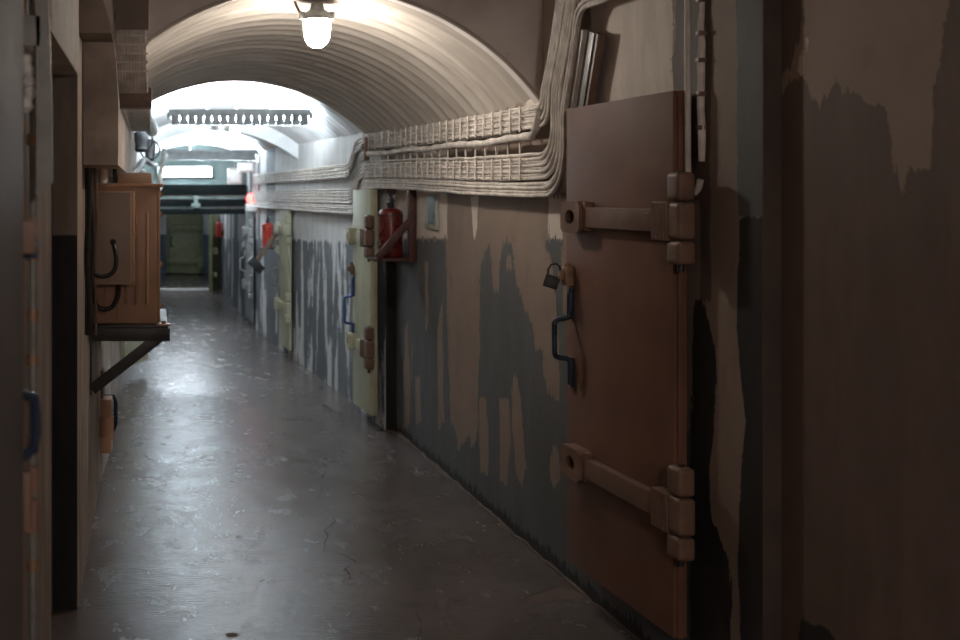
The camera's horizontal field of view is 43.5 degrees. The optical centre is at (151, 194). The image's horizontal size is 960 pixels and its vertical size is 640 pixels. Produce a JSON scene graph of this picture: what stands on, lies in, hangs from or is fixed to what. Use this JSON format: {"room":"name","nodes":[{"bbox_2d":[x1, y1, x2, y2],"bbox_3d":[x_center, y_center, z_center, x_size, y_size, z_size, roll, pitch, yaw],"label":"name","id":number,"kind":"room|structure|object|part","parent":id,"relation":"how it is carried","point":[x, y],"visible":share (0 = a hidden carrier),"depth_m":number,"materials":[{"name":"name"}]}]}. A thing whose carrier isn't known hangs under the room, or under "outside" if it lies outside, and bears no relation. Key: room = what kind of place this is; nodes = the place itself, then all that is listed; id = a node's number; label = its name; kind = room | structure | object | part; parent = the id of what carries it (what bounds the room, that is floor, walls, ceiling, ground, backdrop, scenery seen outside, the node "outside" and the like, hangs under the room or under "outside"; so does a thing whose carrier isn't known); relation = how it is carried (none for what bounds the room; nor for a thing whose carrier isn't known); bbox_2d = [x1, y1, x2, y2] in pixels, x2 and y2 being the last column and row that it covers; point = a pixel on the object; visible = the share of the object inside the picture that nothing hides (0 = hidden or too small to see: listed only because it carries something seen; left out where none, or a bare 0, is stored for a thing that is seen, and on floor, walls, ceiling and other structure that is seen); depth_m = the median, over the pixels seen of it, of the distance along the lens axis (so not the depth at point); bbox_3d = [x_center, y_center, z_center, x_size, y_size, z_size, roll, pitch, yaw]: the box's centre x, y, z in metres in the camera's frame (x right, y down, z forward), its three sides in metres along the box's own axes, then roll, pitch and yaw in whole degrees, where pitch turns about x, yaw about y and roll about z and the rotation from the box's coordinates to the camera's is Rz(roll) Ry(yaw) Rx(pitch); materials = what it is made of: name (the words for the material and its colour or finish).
{"room":"underground passage","nodes":[
{"label":"underground passage","id":0,"kind":"room"},
{"bbox_2d":[23,0,120,639],"bbox_3d":[-0.435,0.075,5.750,0.330,2.850,15.500,0,0,0],"label":"wall","id":1,"kind":"structure","parent":0,"point":[88,485],"depth_m":2.95,"materials":[{"name":"paint"}]},
{"bbox_2d":[0,0,40,639],"bbox_3d":[-0.225,0.340,1.325,0.087,2.280,1.050,0,0,0],"label":"door","id":2,"kind":"structure","parent":1,"relation":"in","point":[19,511],"depth_m":1.61,"materials":[{"name":"paint"}]},
{"bbox_2d":[23,218,38,258],"bbox_3d":[-0.200,0.071,1.838,0.028,0.068,0.024,0,0,0],"label":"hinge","id":3,"kind":"object","parent":2,"relation":"hanging from","point":[35,255],"visible":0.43,"depth_m":1.83,"materials":[{"name":"blue metal"}]},
{"bbox_3d":[-0.202,0.372,1.819,0.021,0.122,0.050,0,0,40],"label":"handle","id":4,"kind":"part","parent":2,"relation":"part of","materials":[{"name":"blue paint"}]},
{"bbox_2d":[23,46,35,113],"bbox_3d":[-0.263,-0.262,2.359,0.038,0.180,0.033,0,0,23],"label":"wrap","id":5,"kind":"object","parent":1,"relation":"attached to","point":[29,84],"visible":0.68,"depth_m":2.35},
{"bbox_2d":[27,0,38,639],"bbox_3d":[-0.257,0.200,2.420,0.024,2.600,0.024,0,0,0],"label":"conduit pipe","id":6,"kind":"object","parent":1,"relation":"attached to","point":[32,312],"visible":0.52,"depth_m":2.41,"materials":[{"name":"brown metal"}]},
{"bbox_2d":[23,0,52,194],"bbox_3d":[-0.234,-0.256,2.253,0.071,0.512,0.006,0,0,0],"label":"flap","id":7,"kind":"object","parent":1,"relation":"attached to","point":[36,29],"visible":0.83,"depth_m":2.25,"materials":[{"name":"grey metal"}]},
{"bbox_2d":[52,76,76,609],"bbox_3d":[-0.316,0.535,4.056,0.089,1.930,0.008,0,0,0],"label":"trim","id":8,"kind":"structure","parent":1,"relation":"attached to","point":[64,88],"depth_m":4.05,"materials":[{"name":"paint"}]},
{"bbox_2d":[50,0,78,75],"bbox_3d":[-0.312,-0.665,3.505,0.096,0.470,1.090,0,0,0],"label":"trim","id":9,"kind":"structure","parent":1,"relation":"attached to","point":[64,14],"depth_m":3.54,"materials":[{"name":"paint"}]},
{"bbox_2d":[85,173,85,334],"bbox_3d":[-0.264,0.228,4.520,0.013,0.674,0.013,0,0,22],"label":"cable","id":10,"kind":"object","parent":1,"relation":"attached to","point":[85,173],"visible":0.17,"depth_m":4.51,"materials":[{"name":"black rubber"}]},
{"bbox_2d":[84,168,91,334],"bbox_3d":[-0.252,0.223,4.420,0.031,0.660,0.022,0,0,0],"label":"cable","id":11,"kind":"object","parent":1,"relation":"attached to","point":[87,170],"visible":1,"depth_m":4.41,"materials":[{"name":"black rubber"}]},
{"bbox_2d":[90,168,94,334],"bbox_3d":[-0.249,0.233,4.620,0.028,0.690,0.018,0,0,0],"label":"cable","id":12,"kind":"object","parent":1,"relation":"attached to","point":[92,231],"visible":0.51,"depth_m":4.61,"materials":[{"name":"black rubber"}]},
{"bbox_2d":[93,168,97,334],"bbox_3d":[-0.240,0.238,4.720,0.022,0.704,0.012,0,0,0],"label":"cable","id":13,"kind":"object","parent":1,"relation":"hanging from","point":[94,169],"visible":0.78,"depth_m":4.71,"materials":[{"name":"rubber"}]},
{"bbox_2d":[79,0,112,41],"bbox_3d":[-0.283,-0.773,4.272,0.263,0.345,0.245,0,0,0],"label":"trim","id":14,"kind":"structure","parent":1,"relation":"attached to","point":[93,21],"depth_m":4.15,"materials":[{"name":"paint"}]},
{"bbox_2d":[98,341,117,481],"bbox_3d":[-0.228,0.940,5.937,0.117,1.000,0.726,0,0,2],"label":"door","id":15,"kind":"structure","parent":1,"relation":"in","point":[107,402],"depth_m":5.62,"materials":[{"name":"paint"}]},
{"bbox_3d":[-0.249,0.980,5.665,0.014,0.200,0.110,0,0,2],"label":"patch plate","id":16,"kind":"part","parent":15,"relation":"part of","materials":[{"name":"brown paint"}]},
{"bbox_3d":[-0.230,1.155,5.642,0.055,0.270,0.115,0,0,2],"label":"hinge plate","id":17,"kind":"part","parent":15,"relation":"part of","materials":[{"name":"paint"}]},
{"bbox_3d":[-0.213,1.125,5.779,0.077,0.194,0.024,0,0,2],"label":"handle","id":18,"kind":"part","parent":15,"relation":"part of","materials":[{"name":"blue paint"}]},
{"bbox_2d":[83,0,136,179],"bbox_3d":[-0.246,-0.520,7.000,0.230,0.805,5.200,0,0,0],"label":"trim","id":19,"kind":"structure","parent":1,"relation":"attached to","point":[108,137],"depth_m":4.40,"materials":[{"name":"paint"}]},
{"bbox_2d":[90,309,169,394],"bbox_3d":[-0.098,0.709,5.229,0.356,0.322,0.742,0,0,0],"label":"shelf bracket","id":20,"kind":"object","parent":1,"relation":"attached to","point":[153,335],"visible":0.64,"depth_m":4.86,"materials":[{"name":"black metal"}]},
{"bbox_3d":[-0.266,0.720,4.884,0.007,0.300,0.052,0,0,0],"label":"wall leg","id":21,"kind":"part","parent":20,"relation":"part of","materials":[{"name":"black metal"}]},
{"bbox_2d":[93,173,163,323],"bbox_3d":[-0.107,0.233,5.232,0.319,0.666,0.675,0,0,0],"label":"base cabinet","id":22,"kind":"object","parent":20,"relation":"on","point":[139,302],"visible":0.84,"depth_m":4.92,"materials":[{"name":"paint"}]},
{"bbox_2d":[100,169,107,182],"bbox_3d":[-0.216,-0.089,5.050,0.040,0.072,0.040,0,0,0],"label":"pipe","id":23,"kind":"object","parent":22,"relation":"on","point":[103,172],"visible":0.66,"depth_m":5.03,"materials":[{"name":"white metal"}]},
{"bbox_2d":[93,191,135,284],"bbox_3d":[-0.161,0.182,4.815,0.185,0.395,0.170,0,0,0],"label":"junction box","id":24,"kind":"object","parent":22,"relation":"attached to","point":[115,209],"visible":0.8,"depth_m":4.74,"materials":[{"name":"beige paint"}]},
{"bbox_2d":[93,241,117,277],"bbox_3d":[-0.216,0.268,4.717,0.150,0.163,0.054,0,0,0],"label":"cable","id":25,"kind":"object","parent":24,"relation":"attached to","point":[113,271],"visible":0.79,"depth_m":4.69,"materials":[{"name":"black rubber"}]},
{"bbox_2d":[93,285,120,310],"bbox_3d":[-0.195,0.439,4.809,0.125,0.119,0.040,0,0,0],"label":"cable","id":26,"kind":"object","parent":24,"relation":"hanging from","point":[118,294],"visible":0.72,"depth_m":4.79,"materials":[{"name":"black rubber"}]},
{"bbox_2d":[113,169,116,182],"bbox_3d":[-0.167,-0.089,5.050,0.020,0.072,0.020,0,0,0],"label":"pipe","id":27,"kind":"object","parent":22,"relation":"on","point":[114,170],"visible":0.66,"depth_m":5.04,"materials":[{"name":"black metal"}]},
{"bbox_2d":[118,173,151,183],"bbox_3d":[-0.076,-0.075,5.210,0.152,0.049,0.380,0,0,0],"label":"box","id":28,"kind":"object","parent":22,"relation":"attached to","point":[123,178],"depth_m":5.02,"materials":[{"name":"beige paint"}]},
{"bbox_3d":[0.029,0.260,5.235,0.014,0.590,0.620,0,0,0],"label":"door","id":29,"kind":"part","parent":22,"relation":"part of","materials":[{"name":"paint"}]},
{"bbox_3d":[-0.099,0.573,5.230,0.338,0.010,0.740,0,0,0],"label":"shelf plate","id":30,"kind":"part","parent":20,"relation":"part of","materials":[{"name":"brown wood"}]},
{"bbox_3d":[-0.095,0.607,4.864,0.346,0.057,0.008,0,0,0],"label":"arm","id":31,"kind":"part","parent":20,"relation":"part of","materials":[{"name":"black metal"}]},
{"bbox_2d":[115,0,151,131],"bbox_3d":[-0.076,-0.850,5.922,0.152,0.980,2.888,0,0,0],"label":"band","id":32,"kind":"object","parent":1,"relation":"attached to","point":[131,16],"visible":0.98,"depth_m":4.52,"materials":[{"name":"paint"}]},
{"bbox_2d":[121,341,158,366],"bbox_3d":[-0.084,0.800,9.262,0.162,1.200,0.580,0,0,19],"label":"door","id":33,"kind":"structure","parent":1,"relation":"in","point":[127,347],"depth_m":9.12,"materials":[{"name":"beige paint"}]},
{"bbox_2d":[134,131,153,151],"bbox_3d":[-0.128,-0.423,8.600,0.284,0.195,0.112,0,0,0],"label":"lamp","id":34,"kind":"object","parent":1,"relation":"attached to","point":[140,138],"visible":0.55,"depth_m":8.56,"materials":[{"name":"grey metal"}]},
{"bbox_2d":[133,157,157,172],"bbox_3d":[-0.032,-0.215,9.296,0.105,0.240,3.412,0,0,3],"label":"pipe","id":35,"kind":"object","parent":1,"relation":"attached to","point":[144,160],"visible":0.85,"depth_m":8.30,"materials":[{"name":"grey metal"}]},
{"bbox_2d":[140,139,160,160],"bbox_3d":[-0.099,-0.374,9.300,0.341,0.180,0.100,0,0,0],"label":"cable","id":36,"kind":"object","parent":1,"relation":"attached to","point":[150,154],"visible":0.6,"depth_m":9.27,"materials":[{"name":"grey metal"}]},
{"bbox_2d":[146,116,157,136],"bbox_3d":[-0.051,-0.521,7.912,0.204,0.179,0.796,0,0,15],"label":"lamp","id":37,"kind":"object","parent":1,"relation":"attached to","point":[154,127],"visible":0.23,"depth_m":7.98,"materials":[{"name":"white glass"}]},
{"bbox_2d":[158,148,165,190],"bbox_3d":[0.071,-0.233,10.101,0.347,0.438,1.394,0,0,16],"label":"pipe","id":38,"kind":"object","parent":1,"relation":"attached to","point":[163,154],"visible":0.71,"depth_m":10.16,"materials":[{"name":"metal"}]},
{"bbox_2d":[160,214,215,273],"bbox_3d":[0.200,0.200,21.400,3.600,2.600,0.200,0,0,0],"label":"wall","id":39,"kind":"structure","parent":0,"point":[205,216],"depth_m":21.30,"materials":[{"name":"paint"}]},
{"bbox_2d":[166,214,203,272],"bbox_3d":[0.620,0.850,21.160,0.700,1.260,0.260,0,0,0],"label":"door","id":40,"kind":"structure","parent":39,"relation":"in","point":[184,232],"depth_m":21.13,"materials":[{"name":"green paint"}]},
{"bbox_3d":[0.620,0.395,21.180,0.620,0.310,0.080,0,0,0],"label":"panel","id":41,"kind":"part","parent":40,"relation":"part of","materials":[{"name":"green paint"}]},
{"bbox_2d":[137,145,245,184],"bbox_3d":[0.470,-0.400,13.630,2.087,0.600,0.140,0,0,0],"label":"wall","id":42,"kind":"structure","parent":0,"point":[219,168],"depth_m":13.56,"materials":[{"name":"paint"}]},
{"bbox_2d":[160,185,245,213],"bbox_3d":[0.430,0.052,13.425,1.390,0.355,0.230,0,0,0],"label":"lintel","id":43,"kind":"object","parent":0,"point":[176,199],"visible":0.73,"depth_m":13.36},
{"bbox_3d":[0.428,0.150,13.475,1.380,0.030,0.090,0,0,0],"label":"web plate","id":44,"kind":"part","parent":43,"relation":"part of","materials":[{"name":"black metal"}]},
{"bbox_3d":[0.428,0.024,13.475,1.380,0.048,0.090,0,0,0],"label":"web plate","id":45,"kind":"part","parent":43,"relation":"part of","materials":[{"name":"black metal"}]},
{"bbox_2d":[158,131,277,152],"bbox_3d":[0.529,-0.429,11.251,2.223,0.714,2.384,0,0,0],"label":"vault","id":46,"kind":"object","parent":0,"point":[252,143],"visible":0.12,"depth_m":11.86,"materials":[{"name":"white paint"}]},
{"bbox_2d":[166,133,258,160],"bbox_3d":[0.627,-0.534,11.900,1.004,0.332,0.164,0,0,0],"label":"fluorescent fixture","id":47,"kind":"object","parent":46,"relation":"hanging from","point":[172,155],"visible":0.94,"depth_m":11.82,"materials":[{"name":"grey metal"}]},
{"bbox_3d":[0.406,-0.573,11.900,0.015,0.254,0.015,0,0,-22],"label":"stem","id":48,"kind":"part","parent":47,"relation":"part of","materials":[{"name":"grey metal"}]},
{"bbox_2d":[166,150,257,153],"bbox_3d":[0.627,-0.458,11.900,0.980,0.044,0.160,0,0,0],"label":"tray","id":49,"kind":"object","parent":47,"relation":"on","point":[167,151],"depth_m":11.82,"materials":[{"name":"grey metal"}]},
{"bbox_2d":[220,214,220,273],"bbox_3d":[0.200,0.200,17.300,3.600,2.600,8.200,0,0,0],"label":"wall","id":50,"kind":"structure","parent":0,"point":[220,214],"depth_m":21.25,"materials":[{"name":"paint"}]},
{"bbox_2d":[157,166,211,176],"bbox_3d":[0.395,-0.283,13.428,0.660,0.135,0.165,0,0,0],"label":"lamp","id":51,"kind":"object","parent":50,"relation":"attached to","point":[169,171],"visible":0.85,"depth_m":13.36,"materials":[{"name":"white"}]},
{"bbox_2d":[160,288,220,291],"bbox_3d":[0.465,1.475,17.350,1.470,0.050,0.200,0,0,0],"label":"trim","id":52,"kind":"structure","parent":50,"relation":"attached to","point":[161,289],"depth_m":17.25,"materials":[{"name":"grey metal"}]},
{"bbox_2d":[135,81,361,144],"bbox_3d":[0.565,-0.516,8.751,2.172,0.776,2.710,0,0,0],"label":"vault","id":53,"kind":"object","parent":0,"point":[325,122],"visible":0.3,"depth_m":8.54,"materials":[{"name":"white paint"}]},
{"bbox_2d":[230,103,239,134],"bbox_3d":[0.593,-0.615,9.100,0.278,0.262,0.089,0,0,0],"label":"pendant lamp","id":54,"kind":"object","parent":53,"relation":"hanging from","point":[234,130],"visible":0.26,"depth_m":9.07,"materials":[{"name":"beige"}]},
{"bbox_2d":[230,126,239,134],"bbox_3d":[0.674,-0.527,9.100,0.084,0.086,0.084,0,0,0],"label":"glass jar","id":55,"kind":"object","parent":54,"relation":"on","point":[234,130],"depth_m":9.07,"materials":[{"name":"beige"}]},
{"bbox_2d":[167,87,311,125],"bbox_3d":[0.637,-0.660,8.200,1.054,0.300,0.164,0,0,0],"label":"fluorescent fixture","id":56,"kind":"object","parent":53,"relation":"hanging from","point":[180,117],"visible":0.99,"depth_m":8.12,"materials":[{"name":"grey metal"}]},
{"bbox_3d":[0.405,-0.699,8.200,0.015,0.222,0.015,0,0,-22],"label":"stem","id":57,"kind":"part","parent":56,"relation":"part of","materials":[{"name":"grey metal"}]},
{"bbox_2d":[169,109,310,116],"bbox_3d":[0.637,-0.600,8.200,1.030,0.044,0.160,0,0,0],"label":"tray","id":58,"kind":"object","parent":56,"relation":"on","point":[172,112],"depth_m":8.12,"materials":[{"name":"grey metal"}]},
{"bbox_3d":[0.869,-0.699,8.200,0.015,0.222,0.015,0,0,-22],"label":"stem","id":59,"kind":"part","parent":56,"relation":"part of","materials":[{"name":"grey metal"}]},
{"bbox_2d":[104,0,542,103],"bbox_3d":[0.670,-0.892,4.659,1.935,1.117,0.078,0,0,0],"label":"wall","id":60,"kind":"structure","parent":0,"point":[514,28],"depth_m":4.62,"materials":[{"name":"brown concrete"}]},
{"bbox_2d":[146,0,539,101],"bbox_3d":[0.670,-0.600,4.612,1.950,0.543,0.018,0,0,0],"label":"trim","id":61,"kind":"structure","parent":60,"relation":"attached to","point":[500,56],"depth_m":4.61,"materials":[{"name":"paint"}]},
{"bbox_2d":[146,0,530,148],"bbox_3d":[0.579,-0.552,6.050,2.280,0.777,2.782,0,0,0],"label":"vault","id":62,"kind":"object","parent":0,"point":[383,65],"visible":0.71,"depth_m":5.73,"materials":[{"name":"paint"}]},
{"bbox_2d":[294,1,334,47],"bbox_3d":[0.662,-0.842,4.980,0.298,0.375,0.127,0,0,0],"label":"pendant lamp","id":63,"kind":"object","parent":62,"relation":"hanging from","point":[317,23],"visible":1,"depth_m":4.94,"materials":[{"name":"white glass"}]},
{"bbox_2d":[303,18,330,47],"bbox_3d":[0.734,-0.716,4.980,0.119,0.123,0.119,0,0,0],"label":"shade","id":64,"kind":"object","parent":63,"relation":"on","point":[316,30],"depth_m":4.94,"materials":[{"name":"beige glass"}]},
{"bbox_2d":[51,274,634,639],"bbox_3d":[0.200,1.560,10.000,3.600,0.121,24.000,0,0,0],"label":"floor","id":65,"kind":"structure","parent":0,"point":[242,496],"depth_m":5.07,"materials":[{"name":"grey concrete"}]},
{"bbox_2d":[221,0,959,639],"bbox_3d":[1.446,0.075,7.656,1.008,2.850,19.311,0,0,0],"label":"wall","id":66,"kind":"structure","parent":0,"point":[871,88],"depth_m":3.08,"materials":[{"name":"grey paint"}]},
{"bbox_2d":[137,136,258,162],"bbox_3d":[0.500,-0.364,12.370,2.289,0.712,0.100,0,0,0],"label":"trim","id":67,"kind":"structure","parent":66,"relation":"attached to","point":[195,140],"depth_m":12.32,"materials":[{"name":"white paint"}]},
{"bbox_2d":[209,214,219,291],"bbox_3d":[0.994,0.885,17.112,0.135,1.170,0.308,0,0,27],"label":"door","id":68,"kind":"structure","parent":66,"relation":"in","point":[214,242],"depth_m":17.02,"materials":[{"name":"green paint"}]},
{"bbox_2d":[137,123,297,158],"bbox_3d":[0.560,-0.384,10.070,2.289,0.712,0.100,0,0,0],"label":"trim","id":69,"kind":"structure","parent":66,"relation":"attached to","point":[268,134],"depth_m":10.02,"materials":[{"name":"white paint"}]},
{"bbox_2d":[239,211,253,321],"bbox_3d":[1.078,0.800,12.812,0.100,1.240,0.586,0,0,-3],"label":"door","id":70,"kind":"structure","parent":66,"relation":"in","point":[247,230],"depth_m":12.72,"materials":[{"name":"grey metal"}]},
{"bbox_3d":[1.053,0.805,13.048,0.073,0.330,0.027,0,0,-3],"label":"handle","id":71,"kind":"part","parent":70,"relation":"part of","materials":[{"name":"grey metal"}]},
{"bbox_2d":[245,193,256,210],"bbox_3d":[1.114,0.080,12.550,0.140,0.199,0.105,0,0,0],"label":"lamp","id":72,"kind":"object","parent":66,"relation":"attached to","point":[248,206],"visible":0.79,"depth_m":12.50,"materials":[{"name":"red"}]},
{"bbox_2d":[247,234,278,273],"bbox_3d":[1.084,0.555,10.910,0.326,0.419,0.220,0,0,0],"label":"bracket","id":73,"kind":"object","parent":66,"relation":"attached to","point":[254,262],"visible":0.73,"depth_m":10.84,"materials":[{"name":"black metal"}]},
{"bbox_2d":[262,214,272,246],"bbox_3d":[1.129,0.348,10.950,0.108,0.321,0.108,0,0,45],"label":"fire extinguisher","id":74,"kind":"object","parent":73,"relation":"on","point":[267,228],"visible":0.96,"depth_m":10.91,"materials":[{"name":"red metal"}]},
{"bbox_2d":[272,202,291,350],"bbox_3d":[1.212,0.740,10.492,0.100,1.360,0.606,0,0,-3],"label":"door","id":75,"kind":"structure","parent":66,"relation":"in","point":[283,302],"depth_m":10.41,"materials":[{"name":"beige paint"}]},
{"bbox_3d":[1.186,0.780,10.738,0.073,0.380,0.027,0,0,-3],"label":"handle","id":76,"kind":"part","parent":75,"relation":"part of","materials":[{"name":"grey metal"}]},
{"bbox_3d":[1.226,1.041,10.300,0.040,0.118,0.090,0,0,-3],"label":"hinge plate","id":77,"kind":"part","parent":75,"relation":"part of","materials":[{"name":"metal"}]},
{"bbox_3d":[1.226,0.321,10.300,0.040,0.118,0.090,0,0,-3],"label":"hinge plate","id":78,"kind":"part","parent":75,"relation":"part of","materials":[{"name":"metal"}]},
{"bbox_2d":[343,190,376,415],"bbox_3d":[1.363,0.685,7.354,0.120,1.440,0.503,0,0,-4],"label":"door","id":79,"kind":"structure","parent":66,"relation":"in","point":[362,338],"depth_m":7.29,"materials":[{"name":"beige paint"}]},
{"bbox_3d":[1.326,0.775,7.558,0.073,0.420,0.027,0,0,-4],"label":"handle","id":80,"kind":"part","parent":79,"relation":"part of","materials":[{"name":"blue metal"}]},
{"bbox_3d":[1.359,0.616,7.559,0.012,0.141,0.026,0,0,-4],"label":"handle plate","id":81,"kind":"part","parent":79,"relation":"part of","materials":[{"name":"metal"}]},
{"bbox_3d":[1.366,0.986,7.202,0.043,0.118,0.090,0,0,-4],"label":"hinge plate","id":82,"kind":"part","parent":79,"relation":"part of","materials":[{"name":"brown metal"}]},
{"bbox_3d":[1.366,0.276,7.202,0.043,0.118,0.090,0,0,-4],"label":"hinge plate","id":83,"kind":"part","parent":79,"relation":"part of","materials":[{"name":"brown metal"}]},
{"bbox_2d":[255,121,516,204],"bbox_3d":[1.371,-0.164,8.552,0.065,0.472,7.513,0,0,-3],"label":"tray","id":84,"kind":"object","parent":66,"relation":"attached to","point":[400,175],"depth_m":6.31,"materials":[{"name":"beige metal"}]},
{"bbox_2d":[386,148,396,430],"bbox_3d":[1.553,0.570,7.160,0.135,1.860,0.120,0,0,0],"label":"trim","id":85,"kind":"structure","parent":66,"relation":"attached to","point":[391,267],"depth_m":7.10,"materials":[{"name":"paint"}]},
{"bbox_2d":[368,190,415,261],"bbox_3d":[1.434,0.175,6.710,0.248,0.440,0.220,0,0,0],"label":"bracket","id":86,"kind":"object","parent":66,"relation":"attached to","point":[409,225],"visible":0.87,"depth_m":6.60,"materials":[{"name":"red metal"}]},
{"bbox_2d":[368,257,407,261],"bbox_3d":[1.437,0.386,6.720,0.242,0.019,0.200,0,0,0],"label":"shelf","id":87,"kind":"object","parent":86,"relation":"attached to","point":[376,259],"depth_m":6.62,"materials":[{"name":"red metal"}]},
{"bbox_2d":[378,193,402,257],"bbox_3d":[1.431,0.182,6.720,0.151,0.385,0.151,0,0,0],"label":"fire extinguisher","id":88,"kind":"object","parent":86,"relation":"on","point":[390,218],"visible":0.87,"depth_m":6.66,"materials":[{"name":"red metal"}]},
{"bbox_3d":[1.431,0.018,6.700,0.024,0.056,0.090,0,0,0],"label":"lever","id":89,"kind":"part","parent":88,"relation":"part of","materials":[{"name":"black metal"}]},
{"bbox_3d":[1.536,0.175,6.622,0.044,0.440,0.045,0,0,0],"label":"post","id":90,"kind":"part","parent":86,"relation":"part of","materials":[{"name":"red metal"}]},
{"bbox_2d":[252,0,608,213],"bbox_3d":[1.419,-0.597,6.884,0.173,1.468,10.850,0,0,-3],"label":"cables","id":91,"kind":"object","parent":66,"relation":"attached to","point":[555,92],"visible":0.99,"depth_m":5.32,"materials":[{"name":"beige plastic"}]},
{"bbox_2d":[361,137,368,160],"bbox_3d":[1.388,-0.300,7.300,0.050,0.150,0.060,0,0,0],"label":"clamp","id":92,"kind":"object","parent":91,"relation":"attached to","point":[364,145],"visible":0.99,"depth_m":7.27,"materials":[{"name":"metal"}]},
{"bbox_2d":[425,193,437,229],"bbox_3d":[1.561,0.092,6.260,0.017,0.200,0.250,0,0,0],"label":"wall plaque","id":93,"kind":"object","parent":66,"relation":"attached to","point":[431,200],"visible":1,"depth_m":6.22,"materials":[{"name":"white paper"}]},
{"bbox_2d":[385,429,640,639],"bbox_3d":[1.599,1.497,5.109,0.084,0.034,4.022,0,0,-2],"label":"baseboard","id":94,"kind":"structure","parent":66,"relation":"attached to","point":[572,584],"depth_m":4.81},
{"bbox_2d":[568,30,605,108],"bbox_3d":[1.586,-0.435,4.084,0.046,0.336,0.257,0,0,0],"label":"channel","id":95,"kind":"object","parent":66,"relation":"attached to","point":[590,49],"visible":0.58,"depth_m":4.07,"materials":[{"name":"silver metal"}]},
{"bbox_2d":[552,90,694,638],"bbox_3d":[1.536,0.512,3.699,0.120,1.656,0.822,0,0,-4],"label":"door","id":96,"kind":"structure","parent":66,"relation":"in","point":[627,218],"depth_m":3.64,"materials":[{"name":"brown paint"}]},
{"bbox_2d":[543,263,560,289],"bbox_3d":[1.462,0.296,4.094,0.066,0.098,0.028,0,0,14],"label":"padlock","id":97,"kind":"object","parent":96,"relation":"hanging from","point":[550,281],"visible":1,"depth_m":4.08,"materials":[{"name":"black metal"}]},
{"bbox_3d":[1.485,0.520,4.055,0.073,0.329,0.027,0,0,-4],"label":"handle","id":98,"kind":"part","parent":96,"relation":"part of","materials":[{"name":"metal"}]},
{"bbox_3d":[1.518,0.641,4.057,0.012,0.108,0.026,0,0,-4],"label":"handle plate","id":99,"kind":"part","parent":96,"relation":"part of","materials":[{"name":"black metal"}]},
{"bbox_3d":[1.518,0.393,4.057,0.012,0.113,0.026,0,0,-4],"label":"handle plate","id":100,"kind":"part","parent":96,"relation":"part of","materials":[{"name":"metal"}]},
{"bbox_3d":[1.553,0.953,3.394,0.043,0.118,0.090,0,0,-4],"label":"hinge plate","id":101,"kind":"part","parent":96,"relation":"part of","materials":[{"name":"brown metal"}]},
{"bbox_3d":[1.553,0.079,3.394,0.043,0.118,0.090,0,0,-4],"label":"hinge plate","id":102,"kind":"part","parent":96,"relation":"part of","materials":[{"name":"brown metal"}]},
{"bbox_2d":[684,0,706,194],"bbox_3d":[1.624,-0.664,3.336,0.042,1.331,0.086,0,0,0],"label":"conduit pipe","id":103,"kind":"object","parent":66,"relation":"attached to","point":[700,60],"visible":0.92,"depth_m":3.33,"materials":[{"name":"metal"}]},
{"bbox_2d":[762,0,781,639],"bbox_3d":[1.776,0.075,3.087,0.249,2.850,0.125,0,0,0],"label":"trim","id":104,"kind":"structure","parent":66,"relation":"attached to","point":[771,9],"depth_m":3.02,"materials":[{"name":"dark brown paint"},{"name":"steel"}]},
{"bbox_3d":[1.021,0.566,16.750,0.103,0.080,0.040,0,0,0],"label":"wall hook","id":105,"kind":"object","parent":66,"relation":"attached to","visible":0},
{"bbox_2d":[216,216,221,236],"bbox_3d":[1.000,0.473,16.693,0.102,0.306,0.116,0,0,0],"label":"fire extinguisher","id":106,"kind":"object","parent":105,"relation":"hanging from","point":[218,224],"visible":1,"depth_m":16.66,"materials":[{"name":"red metal"}]},
{"bbox_3d":[0.460,-0.454,14.850,2.227,0.652,4.899,0,0,0],"label":"vault","id":107,"kind":"object","parent":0,"visible":0},
{"bbox_2d":[227,161,241,183],"bbox_3d":[0.963,-0.374,13.056,0.162,0.492,0.128,0,0,0],"label":"lamp","id":108,"kind":"object","parent":107,"relation":"hanging from","point":[233,177],"visible":0.72,"depth_m":12.99,"materials":[{"name":"metal"}]},
{"bbox_3d":[0.963,-0.221,12.996,0.122,0.146,0.008,0,0,0],"label":"lid","id":109,"kind":"part","parent":108,"relation":"part of","materials":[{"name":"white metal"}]},
{"bbox_2d":[237,161,253,171],"bbox_3d":[1.066,-0.440,12.756,0.181,0.359,0.128,0,0,0],"label":"lamp","id":110,"kind":"object","parent":107,"relation":"hanging from","point":[245,166],"visible":0.91,"depth_m":12.70,"materials":[{"name":"metal"}]},
{"bbox_3d":[1.066,-0.318,12.696,0.141,0.073,0.008,0,0,0],"label":"lid","id":111,"kind":"part","parent":110,"relation":"part of","materials":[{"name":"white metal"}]}
]}

